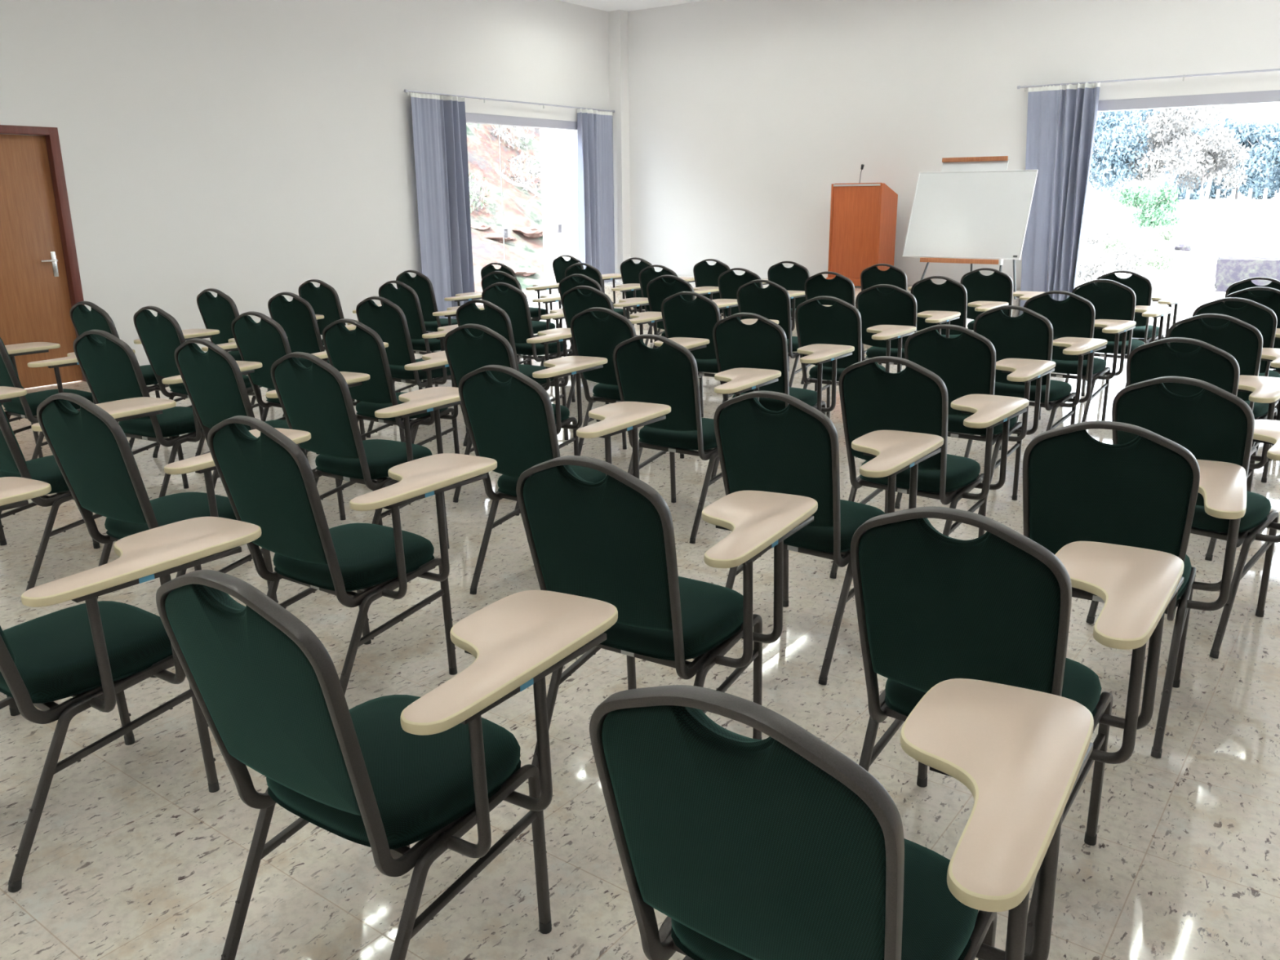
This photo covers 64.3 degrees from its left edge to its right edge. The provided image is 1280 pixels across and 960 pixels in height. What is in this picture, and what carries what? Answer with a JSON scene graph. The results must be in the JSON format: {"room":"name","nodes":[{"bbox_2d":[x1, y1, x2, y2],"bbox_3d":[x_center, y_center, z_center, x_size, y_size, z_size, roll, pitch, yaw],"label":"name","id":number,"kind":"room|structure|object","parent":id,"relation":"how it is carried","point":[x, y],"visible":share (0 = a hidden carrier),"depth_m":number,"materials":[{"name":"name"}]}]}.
{"room":"lecture hall","nodes":[
{"label":"lecture hall","id":0,"kind":"room"},
{"bbox_2d":[0,0,609,365],"bbox_3d":[-4.694,-2.653,8.114,0.200,3.750,14.500,11,19,35],"label":"wall","id":1,"kind":"structure","parent":0,"point":[252,152],"depth_m":9.43,"materials":[{"name":"paint"}]},
{"bbox_2d":[0,124,86,388],"bbox_3d":[-4.935,-1.717,7.982,0.172,2.020,0.940,11,19,35],"label":"door","id":2,"kind":"structure","parent":1,"relation":"in","point":[40,280],"depth_m":8.09,"materials":[{"name":"brown wood"}]},
{"bbox_2d":[403,88,614,112],"bbox_3d":[-1.414,-4.422,11.961,0.089,0.060,3.534,11,19,35],"label":"curtain rod","id":3,"kind":"object","parent":1,"relation":"attached to","point":[405,90],"visible":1,"depth_m":11.65,"materials":[{"name":"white metal"}]},
{"bbox_2d":[410,92,475,332],"bbox_3d":[-2.170,-2.922,11.248,0.205,2.513,0.753,11,19,35],"label":"curtain","id":4,"kind":"object","parent":3,"relation":"hanging from","point":[438,122],"visible":0.83,"depth_m":11.20,"materials":[{"name":"fabric"}]},
{"bbox_2d":[577,108,614,282],"bbox_3d":[-0.567,-3.511,13.326,0.170,2.513,0.712,11,19,35],"label":"curtain","id":5,"kind":"object","parent":3,"relation":"hanging from","point":[595,184],"visible":0.81,"depth_m":13.22,"materials":[{"name":"fabric"}]},
{"bbox_2d":[465,112,577,314],"bbox_3d":[-1.454,-3.168,12.426,0.115,2.385,2.850,11,19,35],"label":"window","id":6,"kind":"structure","parent":1,"relation":"in","point":[471,117],"depth_m":12.18,"materials":[{"name":"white metal"}]},
{"bbox_2d":[557,0,707,11],"bbox_3d":[-0.074,-3.649,4.265,11.750,0.150,14.900,11,19,35],"label":"ceiling","id":7,"kind":"structure","parent":0,"point":[604,5],"depth_m":12.52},
{"bbox_2d":[0,318,1279,959],"bbox_3d":[-0.042,0.095,5.303,11.750,0.120,14.900,11,19,35],"label":"floor","id":8,"kind":"structure","parent":0,"point":[132,855],"depth_m":2.62,"materials":[{"name":"stone"}]},
{"bbox_2d":[0,386,26,545],"bbox_3d":[-3.024,-0.131,4.312,0.537,0.897,0.698,10,19,34],"label":"chair","id":9,"kind":"object","parent":8,"relation":"on","point":[6,393],"visible":1,"depth_m":4.37,"materials":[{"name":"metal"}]},
{"bbox_2d":[0,476,51,715],"bbox_3d":[-2.061,0.272,2.829,0.537,0.897,0.698,10,19,34],"label":"chair","id":10,"kind":"object","parent":8,"relation":"on","point":[15,491],"visible":0.86,"depth_m":2.87,"materials":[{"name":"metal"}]},
{"bbox_2d":[0,342,60,457],"bbox_3d":[-3.692,-0.520,5.739,0.537,0.897,0.698,11,19,35],"label":"chair","id":11,"kind":"object","parent":8,"relation":"on","point":[24,348],"visible":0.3,"depth_m":5.72,"materials":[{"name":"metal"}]},
{"bbox_2d":[0,337,135,460],"bbox_3d":[-3.130,-0.451,5.469,0.537,0.897,0.698,10,19,34],"label":"chair","id":12,"kind":"object","parent":8,"relation":"on","point":[25,406],"visible":0.49,"depth_m":5.26,"materials":[{"name":"metal"}]},
{"bbox_2d":[0,396,176,591],"bbox_3d":[-2.253,-0.060,4.036,0.537,0.897,0.698,10,19,34],"label":"chair","id":13,"kind":"object","parent":8,"relation":"on","point":[13,463],"visible":0.41,"depth_m":3.88,"materials":[{"name":"metal"}]},
{"bbox_2d":[0,516,261,892],"bbox_3d":[-1.312,0.375,2.435,0.537,0.897,0.698,10,19,34],"label":"chair","id":14,"kind":"object","parent":8,"relation":"on","point":[92,651],"visible":0.94,"depth_m":2.33,"materials":[{"name":"metal"}]},
{"bbox_2d":[70,301,219,448],"bbox_3d":[-3.005,-0.677,6.283,0.537,0.897,0.698,10,18,33],"label":"chair","id":15,"kind":"object","parent":8,"relation":"on","point":[83,320],"visible":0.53,"depth_m":6.02,"materials":[{"name":"fabric"}]},
{"bbox_2d":[73,329,262,497],"bbox_3d":[-2.243,-0.317,4.959,0.537,0.897,0.698,8,18,28],"label":"chair","id":16,"kind":"object","parent":8,"relation":"on","point":[111,370],"visible":0.67,"depth_m":4.72,"materials":[{"name":"fabric"}]},
{"bbox_2d":[36,392,311,677],"bbox_3d":[-1.509,0.100,3.433,0.537,0.897,0.698,9,18,30],"label":"chair","id":17,"kind":"object","parent":8,"relation":"on","point":[94,455],"visible":0.7,"depth_m":3.18,"materials":[{"name":"fabric"}]},
{"bbox_2d":[133,306,266,457],"bbox_3d":[-2.472,-0.595,5.971,0.537,0.897,0.698,10,19,33],"label":"chair","id":18,"kind":"object","parent":8,"relation":"on","point":[160,335],"visible":0.59,"depth_m":5.73,"materials":[{"name":"fabric"}]},
{"bbox_2d":[196,288,324,409],"bbox_3d":[-2.596,-0.899,7.073,0.537,0.897,0.698,10,19,34],"label":"chair","id":19,"kind":"object","parent":8,"relation":"on","point":[218,313],"visible":0.48,"depth_m":6.80,"materials":[{"name":"fabric"}]},
{"bbox_2d":[174,337,369,519],"bbox_3d":[-1.621,-0.228,4.619,0.537,0.897,0.698,10,18,32],"label":"chair","id":20,"kind":"object","parent":8,"relation":"on","point":[213,381],"visible":0.4,"depth_m":4.34,"materials":[{"name":"fabric"}]},
{"bbox_2d":[231,311,388,454],"bbox_3d":[-1.790,-0.512,5.651,0.537,0.897,0.698,9,18,32],"label":"chair","id":21,"kind":"object","parent":8,"relation":"on","point":[265,342],"visible":0.51,"depth_m":5.38,"materials":[{"name":"fabric"}]},
{"bbox_2d":[267,292,358,420],"bbox_3d":[-2.003,-0.820,6.768,0.537,0.897,0.698,9,18,32],"label":"chair","id":22,"kind":"object","parent":8,"relation":"on","point":[296,317],"visible":0.38,"depth_m":6.47,"materials":[{"name":"fabric"}]},
{"bbox_2d":[298,279,395,389],"bbox_3d":[-2.150,-1.102,7.789,0.537,0.897,0.698,10,19,33],"label":"chair","id":23,"kind":"object","parent":8,"relation":"on","point":[324,300],"visible":0.3,"depth_m":7.47,"materials":[{"name":"fabric"}]},
{"bbox_2d":[207,415,497,694],"bbox_3d":[-0.817,0.198,3.061,0.537,0.897,0.698,10,19,34],"label":"chair","id":24,"kind":"object","parent":8,"relation":"on","point":[268,482],"visible":0.98,"depth_m":2.88,"materials":[{"name":"fabric"}]},
{"bbox_2d":[271,351,461,548],"bbox_3d":[-1.057,-0.119,4.210,0.537,0.897,0.698,10,18,32],"label":"chair","id":25,"kind":"object","parent":8,"relation":"on","point":[316,399],"visible":0.77,"depth_m":3.99,"materials":[{"name":"fabric"}]},
{"bbox_2d":[155,569,617,959],"bbox_3d":[-0.418,0.510,1.921,0.537,0.897,0.698,10,18,33],"label":"chair","id":26,"kind":"object","parent":8,"relation":"on","point":[386,775],"visible":1,"depth_m":1.75,"materials":[{"name":"fabric"}]},
{"bbox_2d":[322,318,459,484],"bbox_3d":[-1.191,-0.416,5.286,0.537,0.897,0.698,10,18,33],"label":"chair","id":27,"kind":"object","parent":8,"relation":"on","point":[362,349],"visible":0.68,"depth_m":5.04,"materials":[{"name":"fabric"}]},
{"bbox_2d":[355,296,466,444],"bbox_3d":[-1.338,-0.729,6.420,0.537,0.897,0.698,10,19,34],"label":"chair","id":28,"kind":"object","parent":8,"relation":"on","point":[388,320],"visible":0.66,"depth_m":6.16,"materials":[{"name":"fabric"}]},
{"bbox_2d":[378,280,484,386],"bbox_3d":[-1.502,-1.052,7.592,0.537,0.897,0.698,11,19,37],"label":"chair","id":29,"kind":"object","parent":8,"relation":"on","point":[405,297],"visible":0.57,"depth_m":7.31,"materials":[{"name":"fabric"}]},
{"bbox_2d":[395,270,482,333],"bbox_3d":[-1.634,-1.350,8.669,0.537,0.897,0.698,11,19,35],"label":"chair","id":30,"kind":"object","parent":8,"relation":"on","point":[420,283],"visible":0.54,"depth_m":8.38,"materials":[{"name":"fabric"}]},
{"bbox_2d":[456,299,572,446],"bbox_3d":[-0.683,-0.667,6.175,0.537,0.897,0.698,11,19,35],"label":"chair","id":31,"kind":"object","parent":8,"relation":"on","point":[493,317],"visible":0.51,"depth_m":5.92,"materials":[{"name":"fabric"}]},
{"bbox_2d":[480,262,559,362],"bbox_3d":[-1.071,-1.606,9.576,0.537,0.897,0.698,10,19,34],"label":"chair","id":32,"kind":"object","parent":8,"relation":"on","point":[535,313],"visible":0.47,"depth_m":9.35,"materials":[{"name":"fabric"}]},
{"bbox_2d":[480,271,562,364],"bbox_3d":[-0.893,-1.301,8.470,0.537,0.897,0.698,11,19,35],"label":"chair","id":33,"kind":"object","parent":8,"relation":"on","point":[491,278],"visible":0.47,"depth_m":8.22,"materials":[{"name":"fabric"}]},
{"bbox_2d":[443,324,607,515],"bbox_3d":[-0.538,-0.353,5.040,0.537,0.897,0.698,10,19,33],"label":"chair","id":34,"kind":"object","parent":8,"relation":"on","point":[465,353],"visible":0.6,"depth_m":4.80,"materials":[{"name":"fabric"}]},
{"bbox_2d":[481,282,575,402],"bbox_3d":[-0.716,-0.992,7.351,0.537,0.897,0.698,11,19,35],"label":"chair","id":35,"kind":"object","parent":8,"relation":"on","point":[513,301],"visible":0.63,"depth_m":7.08,"materials":[{"name":"fabric"}]},
{"bbox_2d":[458,364,671,594],"bbox_3d":[-0.257,-0.029,3.862,0.537,0.897,0.698,10,19,34],"label":"chair","id":36,"kind":"object","parent":8,"relation":"on","point":[511,423],"visible":0.6,"depth_m":3.63,"materials":[{"name":"fabric"}]},
{"bbox_2d":[552,254,622,328],"bbox_3d":[-0.505,-1.926,10.715,0.537,0.897,0.698,12,20,38],"label":"chair","id":37,"kind":"object","parent":8,"relation":"on","point":[560,264],"visible":0.31,"depth_m":10.50,"materials":[{"name":"metal"}]},
{"bbox_2d":[564,262,640,353],"bbox_3d":[-0.284,-1.573,9.431,0.537,0.897,0.698,11,19,35],"label":"chair","id":38,"kind":"object","parent":8,"relation":"on","point":[590,271],"visible":0.36,"depth_m":9.15,"materials":[{"name":"fabric"}]},
{"bbox_2d":[558,274,648,379],"bbox_3d":[-0.231,-1.198,8.078,0.537,0.897,0.698,11,19,35],"label":"chair","id":39,"kind":"object","parent":8,"relation":"on","point":[569,282],"visible":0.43,"depth_m":7.80,"materials":[{"name":"fabric"}]},
{"bbox_2d":[561,285,662,408],"bbox_3d":[-0.133,-0.911,7.041,0.537,0.897,0.698,10,19,34],"label":"chair","id":40,"kind":"object","parent":8,"relation":"on","point":[574,302],"visible":0.41,"depth_m":6.78,"materials":[{"name":"fabric"}]},
{"bbox_2d":[570,306,709,475],"bbox_3d":[0.018,-0.541,5.702,0.537,0.897,0.698,10,19,33],"label":"chair","id":41,"kind":"object","parent":8,"relation":"on","point":[592,335],"visible":0.52,"depth_m":5.49,"materials":[{"name":"fabric"}]},
{"bbox_2d":[620,257,694,348],"bbox_3d":[0.207,-1.782,10.172,0.537,0.897,0.698,12,20,37],"label":"chair","id":42,"kind":"object","parent":8,"relation":"on","point":[629,270],"visible":0.44,"depth_m":9.96,"materials":[{"name":"fabric"}]},
{"bbox_2d":[515,455,817,768],"bbox_3d":[0.099,0.313,2.616,0.537,0.897,0.698,9,18,31],"label":"chair","id":43,"kind":"object","parent":8,"relation":"on","point":[611,540],"visible":0.88,"depth_m":2.40,"materials":[{"name":"fabric"}]},
{"bbox_2d":[639,264,719,346],"bbox_3d":[0.392,-1.475,9.059,0.537,0.897,0.698,12,20,37],"label":"chair","id":44,"kind":"object","parent":8,"relation":"on","point":[648,273],"visible":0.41,"depth_m":8.84,"materials":[{"name":"fabric"}]},
{"bbox_2d":[646,275,737,372],"bbox_3d":[0.446,-1.157,7.909,0.537,0.897,0.698,10,19,34],"label":"chair","id":45,"kind":"object","parent":8,"relation":"on","point":[658,290],"visible":0.34,"depth_m":7.65,"materials":[{"name":"fabric"}]},
{"bbox_2d":[613,333,781,543],"bbox_3d":[0.276,-0.247,4.631,0.537,0.897,0.698,10,19,33],"label":"chair","id":46,"kind":"object","parent":8,"relation":"on","point":[667,374],"visible":0.79,"depth_m":4.40,"materials":[{"name":"fabric"}]},
{"bbox_2d":[661,291,778,417],"bbox_3d":[0.528,-0.786,6.569,0.537,0.897,0.698,10,19,34],"label":"chair","id":47,"kind":"object","parent":8,"relation":"on","point":[697,317],"visible":0.48,"depth_m":6.31,"materials":[{"name":"fabric"}]},
{"bbox_2d":[693,258,768,319],"bbox_3d":[0.906,-1.695,9.837,0.537,0.897,0.698,11,19,36],"label":"chair","id":48,"kind":"object","parent":8,"relation":"on","point":[705,274],"visible":0.25,"depth_m":9.58,"materials":[{"name":"fabric"}]},
{"bbox_2d":[717,267,805,371],"bbox_3d":[1.044,-1.352,8.597,0.537,0.897,0.698,11,19,36],"label":"chair","id":49,"kind":"object","parent":8,"relation":"on","point":[729,282],"visible":0.39,"depth_m":8.38,"materials":[{"name":"fabric"}]},
{"bbox_2d":[711,312,854,479],"bbox_3d":[0.769,-0.463,5.396,0.537,0.897,0.698,11,19,35],"label":"chair","id":50,"kind":"object","parent":8,"relation":"on","point":[762,344],"visible":0.56,"depth_m":5.15,"materials":[{"name":"fabric"}]},
{"bbox_2d":[736,279,831,391],"bbox_3d":[1.085,-1.025,7.415,0.537,0.897,0.698,11,19,35],"label":"chair","id":51,"kind":"object","parent":8,"relation":"on","point":[772,302],"visible":0.46,"depth_m":7.12,"materials":[{"name":"fabric"}]},
{"bbox_2d":[767,261,809,324],"bbox_3d":[1.556,-1.586,9.425,0.537,0.897,0.698,11,19,35],"label":"chair","id":52,"kind":"object","parent":8,"relation":"on","point":[794,277],"visible":0.34,"depth_m":9.13,"materials":[{"name":"fabric"}]},
{"bbox_2d":[604,274,1020,348],"bbox_3d":[1.704,-1.943,11.498,4.490,0.470,1.945,11,19,35],"label":"stage platform","id":53,"kind":"object","parent":8,"relation":"on","point":[608,286],"visible":0.11,"depth_m":11.59,"materials":[{"name":"stone"}]},
{"bbox_2d":[826,182,897,287],"bbox_3d":[2.503,-2.755,11.434,0.624,1.115,0.479,11,19,35],"label":"lectern","id":54,"kind":"object","parent":53,"relation":"on","point":[863,226],"visible":0.74,"depth_m":11.24,"materials":[{"name":"brown wood"}]},
{"bbox_2d":[920,155,1016,299],"bbox_3d":[3.498,-2.583,10.343,1.056,1.354,0.981,11,19,35],"label":"easel","id":55,"kind":"object","parent":53,"relation":"on","point":[996,162],"visible":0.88,"depth_m":10.30,"materials":[{"name":"brown wood"}]},
{"bbox_2d":[902,169,1038,260],"bbox_3d":[3.301,-2.671,10.242,1.200,0.848,0.337,11,19,35],"label":"whiteboard","id":56,"kind":"object","parent":55,"relation":"on","point":[971,214],"visible":1,"depth_m":10.22,"materials":[{"name":"white"}]},
{"bbox_2d":[713,390,943,684],"bbox_3d":[0.629,0.108,3.341,0.537,0.897,0.698,11,19,36],"label":"chair","id":57,"kind":"object","parent":8,"relation":"on","point":[794,449],"visible":0.61,"depth_m":3.11,"materials":[{"name":"fabric"}]},
{"bbox_2d":[800,271,872,384],"bbox_3d":[1.681,-1.226,8.121,0.537,0.897,0.698,11,19,35],"label":"chair","id":58,"kind":"object","parent":8,"relation":"on","point":[840,286],"visible":0.37,"depth_m":7.81,"materials":[{"name":"fabric"}]},
{"bbox_2d":[589,678,1093,959],"bbox_3d":[0.329,0.614,1.524,0.537,0.897,0.698,10,19,33],"label":"chair","id":59,"kind":"object","parent":8,"relation":"on","point":[781,846],"visible":1,"depth_m":1.28,"materials":[{"name":"fabric"}]},
{"bbox_2d":[795,296,916,418],"bbox_3d":[1.315,-0.691,6.201,0.537,0.897,0.698,11,19,36],"label":"chair","id":60,"kind":"object","parent":8,"relation":"on","point":[839,323],"visible":0.66,"depth_m":5.95,"materials":[{"name":"fabric"}]},
{"bbox_2d":[860,263,911,369],"bbox_3d":[2.299,-1.466,8.968,0.537,0.897,0.698,11,19,35],"label":"chair","id":61,"kind":"object","parent":8,"relation":"on","point":[895,276],"visible":0.33,"depth_m":8.66,"materials":[{"name":"fabric"}]},
{"bbox_2d":[855,284,960,365],"bbox_3d":[1.830,-0.904,6.956,0.537,0.897,0.698,10,19,34],"label":"chair","id":62,"kind":"object","parent":8,"relation":"on","point":[899,307],"visible":0.54,"depth_m":6.70,"materials":[{"name":"fabric"}]},
{"bbox_2d":[829,355,1029,578],"bbox_3d":[1.144,-0.070,3.966,0.537,0.897,0.698,12,20,37],"label":"chair","id":63,"kind":"object","parent":8,"relation":"on","point":[915,399],"visible":0.81,"depth_m":3.76,"materials":[{"name":"fabric"}]},
{"bbox_2d":[911,275,1008,337],"bbox_3d":[2.376,-1.084,7.589,0.537,0.897,0.698,12,20,37],"label":"chair","id":64,"kind":"object","parent":8,"relation":"on","point":[950,295],"visible":0.39,"depth_m":7.31,"materials":[{"name":"fabric"}]},
{"bbox_2d":[894,324,1055,514],"bbox_3d":[1.617,-0.321,4.857,0.537,0.897,0.698,11,19,36],"label":"chair","id":65,"kind":"object","parent":8,"relation":"on","point":[966,364],"visible":0.62,"depth_m":4.62,"materials":[{"name":"fabric"}]},
{"bbox_2d":[960,267,1044,330],"bbox_3d":[2.974,-1.300,8.350,0.537,0.897,0.698,11,19,37],"label":"chair","id":66,"kind":"object","parent":8,"relation":"on","point":[998,286],"visible":0.44,"depth_m":8.07,"materials":[{"name":"fabric"}]},
{"bbox_2d":[850,506,1184,955],"bbox_3d":[0.816,0.422,2.200,0.537,0.897,0.698,11,19,36],"label":"chair","id":67,"kind":"object","parent":8,"relation":"on","point":[933,607],"visible":0.76,"depth_m":1.97,"materials":[{"name":"fabric"}]},
{"bbox_2d":[964,305,1107,457],"bbox_3d":[2.190,-0.531,5.598,0.537,0.897,0.698,13,20,40],"label":"chair","id":68,"kind":"object","parent":8,"relation":"on","point":[1029,335],"visible":0.8,"depth_m":5.38,"materials":[{"name":"fabric"}]},
{"bbox_2d":[1015,290,1136,422],"bbox_3d":[2.748,-0.757,6.399,0.537,0.897,0.698,12,20,38],"label":"chair","id":69,"kind":"object","parent":8,"relation":"on","point":[1074,316],"visible":0.67,"depth_m":6.16,"materials":[{"name":"fabric"}]},
{"bbox_2d":[1065,279,1172,395],"bbox_3d":[3.377,-0.979,7.179,0.537,0.897,0.698,12,20,39],"label":"chair","id":70,"kind":"object","parent":8,"relation":"on","point":[1117,301],"visible":0.53,"depth_m":6.92,"materials":[{"name":"fabric"}]},
{"bbox_2d":[1022,420,1246,758],"bbox_3d":[1.409,0.216,2.926,0.537,0.897,0.698,9,18,31],"label":"chair","id":71,"kind":"object","parent":8,"relation":"on","point":[1142,491],"visible":0.75,"depth_m":2.65,"materials":[{"name":"fabric"}]},
{"bbox_2d":[1085,270,1185,384],"bbox_3d":[3.884,-1.199,7.957,0.537,0.897,0.698,13,20,40],"label":"chair","id":72,"kind":"object","parent":8,"relation":"on","point":[1142,286],"visible":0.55,"depth_m":7.69,"materials":[{"name":"fabric"}]},
{"bbox_2d":[1085,376,1279,658],"bbox_3d":[1.968,0.056,3.486,0.698,0.897,0.537,-15,21,-42],"label":"chair","id":73,"kind":"object","parent":8,"relation":"on","point":[1213,423],"visible":0.61,"depth_m":3.27,"materials":[{"name":"fabric"}]},
{"bbox_2d":[1126,337,1279,560],"bbox_3d":[2.427,-0.190,4.361,0.537,0.897,0.698,14,21,42],"label":"chair","id":74,"kind":"object","parent":8,"relation":"on","point":[1209,363],"visible":0.45,"depth_m":4.10,"materials":[{"name":"fabric"}]},
{"bbox_2d":[1166,313,1279,482],"bbox_3d":[3.007,-0.414,5.150,0.537,0.897,0.698,14,21,43],"label":"chair","id":75,"kind":"object","parent":8,"relation":"on","point":[1241,340],"visible":0.44,"depth_m":4.86,"materials":[{"name":"fabric"}]},
{"bbox_2d":[1191,297,1279,454],"bbox_3d":[3.527,-0.627,5.904,0.537,0.897,0.698,13,20,40],"label":"chair","id":76,"kind":"object","parent":8,"relation":"on","point":[1260,316],"visible":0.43,"depth_m":5.58,"materials":[{"name":"fabric"}]},
{"bbox_2d":[1222,286,1279,373],"bbox_3d":[4.035,-0.807,6.540,0.537,0.897,0.698,11,19,36],"label":"chair","id":77,"kind":"object","parent":8,"relation":"on","point":[1272,301],"visible":0.31,"depth_m":6.23,"materials":[{"name":"fabric"}]},
{"bbox_2d":[1224,276,1279,408],"bbox_3d":[4.484,-1.011,7.262,0.537,0.897,0.698,12,20,38],"label":"chair","id":78,"kind":"object","parent":8,"relation":"on","point":[1246,283],"visible":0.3,"depth_m":6.97,"materials":[{"name":"fabric"}]},
{"bbox_2d":[627,0,1279,315],"bbox_3d":[4.324,-3.381,10.463,11.750,3.750,0.200,11,19,35],"label":"wall","id":79,"kind":"structure","parent":0,"point":[745,116],"depth_m":11.56,"materials":[{"name":"paint"}]},
{"bbox_2d":[608,9,630,280],"bbox_3d":[-0.266,-4.193,13.536,0.190,3.750,0.170,11,19,35],"label":"column","id":80,"kind":"structure","parent":79,"relation":"attached to","point":[618,34],"depth_m":13.34,"materials":[{"name":"paint"}]},
{"bbox_2d":[1017,68,1279,91],"bbox_3d":[6.299,-3.548,8.702,6.024,0.060,0.089,11,19,35],"label":"curtain rod","id":81,"kind":"object","parent":79,"relation":"attached to","point":[1273,69],"visible":1,"depth_m":9.66,"materials":[{"name":"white metal"}]},
{"bbox_2d":[1019,81,1100,315],"bbox_3d":[4.255,-2.751,10.493,0.692,2.483,0.175,13,20,40],"label":"curtain","id":82,"kind":"object","parent":81,"relation":"hanging from","point":[1061,120],"visible":0.82,"depth_m":10.38,"materials":[{"name":"fabric"}]},
{"bbox_2d":[1097,89,1279,338],"bbox_3d":[6.354,-2.303,9.153,4.850,2.340,0.115,11,19,35],"label":"window","id":83,"kind":"structure","parent":79,"relation":"in","point":[1262,96],"depth_m":9.61,"materials":[{"name":"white metal"}]},
{"label":"outside","id":84,"kind":"structure","parent":0,"visible":0},
{"bbox_2d":[478,195,1279,337],"bbox_3d":[36.096,-20.662,70.837,120.000,4.727,138.480,11,19,35],"label":"ground","id":85,"kind":"structure","parent":84,"point":[1213,229],"depth_m":28.08,"materials":[{"name":"white"}]},
{"bbox_2d":[1076,256,1120,284],"bbox_3d":[7.691,-3.474,17.023,0.868,0.575,0.768,-3,16,-10],"label":"shrub","id":86,"kind":"object","parent":85,"relation":"on","point":[1101,265],"visible":0.76,"depth_m":16.91,"materials":[{"name":"grey plant"}]},
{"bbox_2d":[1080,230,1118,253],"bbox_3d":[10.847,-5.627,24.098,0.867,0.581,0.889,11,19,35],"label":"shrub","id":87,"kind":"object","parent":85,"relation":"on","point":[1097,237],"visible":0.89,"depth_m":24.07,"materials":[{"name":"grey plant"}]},
{"bbox_2d":[1088,111,1155,216],"bbox_3d":[17.782,-12.100,38.440,3.241,4.254,3.102,11,19,35],"label":"tree","id":88,"kind":"object","parent":85,"relation":"on","point":[1109,140],"visible":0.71,"depth_m":37.68,"materials":[{"name":"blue plant"}]},
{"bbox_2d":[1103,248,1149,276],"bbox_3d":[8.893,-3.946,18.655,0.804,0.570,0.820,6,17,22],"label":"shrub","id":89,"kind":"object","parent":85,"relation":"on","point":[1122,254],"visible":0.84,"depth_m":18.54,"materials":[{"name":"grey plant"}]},
{"bbox_2d":[1108,182,1180,237],"bbox_3d":[14.625,-7.839,29.616,1.976,1.604,1.702,11,19,35],"label":"bush","id":90,"kind":"object","parent":85,"relation":"on","point":[1153,215],"visible":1,"depth_m":29.27,"materials":[{"name":"green plant"}]},
{"bbox_2d":[1103,107,1191,211],"bbox_3d":[21.017,-13.773,42.009,3.378,5.294,3.455,11,19,35],"label":"tree","id":91,"kind":"object","parent":85,"relation":"on","point":[1131,113],"visible":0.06,"depth_m":41.49,"materials":[{"name":"grey plant"}]},
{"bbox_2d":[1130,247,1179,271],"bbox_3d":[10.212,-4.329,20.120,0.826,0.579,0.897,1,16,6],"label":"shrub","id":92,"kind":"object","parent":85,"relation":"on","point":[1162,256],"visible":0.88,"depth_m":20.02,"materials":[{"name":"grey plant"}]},
{"bbox_2d":[1124,105,1228,213],"bbox_3d":[19.430,-11.916,37.449,2.645,4.456,3.282,-1,15,0],"label":"tree","id":93,"kind":"object","parent":85,"relation":"on","point":[1170,129],"visible":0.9,"depth_m":36.65,"materials":[{"name":"grey plant"}]},
{"bbox_2d":[1175,124,1250,206],"bbox_3d":[24.383,-13.432,43.683,3.080,3.350,3.045,7,17,25],"label":"tree","id":94,"kind":"object","parent":85,"relation":"on","point":[1216,154],"visible":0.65,"depth_m":43.01,"materials":[{"name":"grey plant"}]},
{"bbox_2d":[1170,115,1258,199],"bbox_3d":[35.045,-19.466,61.882,4.754,5.278,4.628,1,16,4],"label":"tree","id":95,"kind":"object","parent":85,"relation":"on","point":[1234,129],"visible":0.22,"depth_m":60.95,"materials":[{"name":"grey plant"}]},
{"bbox_2d":[1206,120,1279,199],"bbox_3d":[41.798,-22.019,70.571,4.915,5.669,5.317,11,19,35],"label":"tree","id":96,"kind":"object","parent":85,"relation":"on","point":[1271,193],"visible":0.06,"depth_m":70.73,"materials":[{"name":"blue plant"}]},
{"bbox_2d":[1213,256,1279,292],"bbox_3d":[10.906,-3.163,15.933,3.423,0.569,0.836,11,19,35],"label":"stone block","id":97,"kind":"object","parent":85,"relation":"on","point":[1229,270],"visible":0.76,"depth_m":16.34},
{"bbox_2d":[1236,119,1279,198],"bbox_3d":[37.308,-19.110,60.815,4.371,4.773,4.654,11,19,35],"label":"tree","id":98,"kind":"object","parent":85,"relation":"on","point":[1265,153],"visible":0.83,"depth_m":59.86,"materials":[{"name":"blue plant"}]},
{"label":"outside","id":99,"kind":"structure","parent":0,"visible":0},
{"bbox_2d":[466,123,545,305],"bbox_3d":[-12.133,-9.214,24.876,33.030,7.862,40.000,11,19,35],"label":"hillside","id":100,"kind":"structure","parent":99,"point":[483,148],"depth_m":20.97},
{"bbox_2d":[468,173,490,213],"bbox_3d":[-3.442,-5.741,20.241,1.001,0.858,0.969,3,16,11],"label":"shrub","id":101,"kind":"object","parent":100,"relation":"on","point":[475,188],"visible":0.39,"depth_m":20.17,"materials":[{"name":"grey plant"}]},
{"bbox_2d":[491,124,535,151],"bbox_3d":[-2.892,-7.832,22.980,1.047,0.887,0.991,11,19,35],"label":"shrub","id":102,"kind":"object","parent":100,"relation":"on","point":[526,140],"visible":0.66,"depth_m":22.84,"materials":[{"name":"grey plant"}]},
{"bbox_2d":[502,151,541,191],"bbox_3d":[-2.451,-6.661,21.988,0.999,0.882,0.973,11,19,35],"label":"shrub","id":103,"kind":"object","parent":100,"relation":"on","point":[521,179],"visible":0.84,"depth_m":21.86,"materials":[{"name":"grey plant"}]},
{"bbox_2d":[539,128,577,311],"bbox_3d":[-0.918,-3.541,14.159,0.965,2.570,0.230,11,19,35],"label":"window","id":104,"kind":"structure","parent":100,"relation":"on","point":[566,140],"depth_m":14.06,"materials":[{"name":"glass"}]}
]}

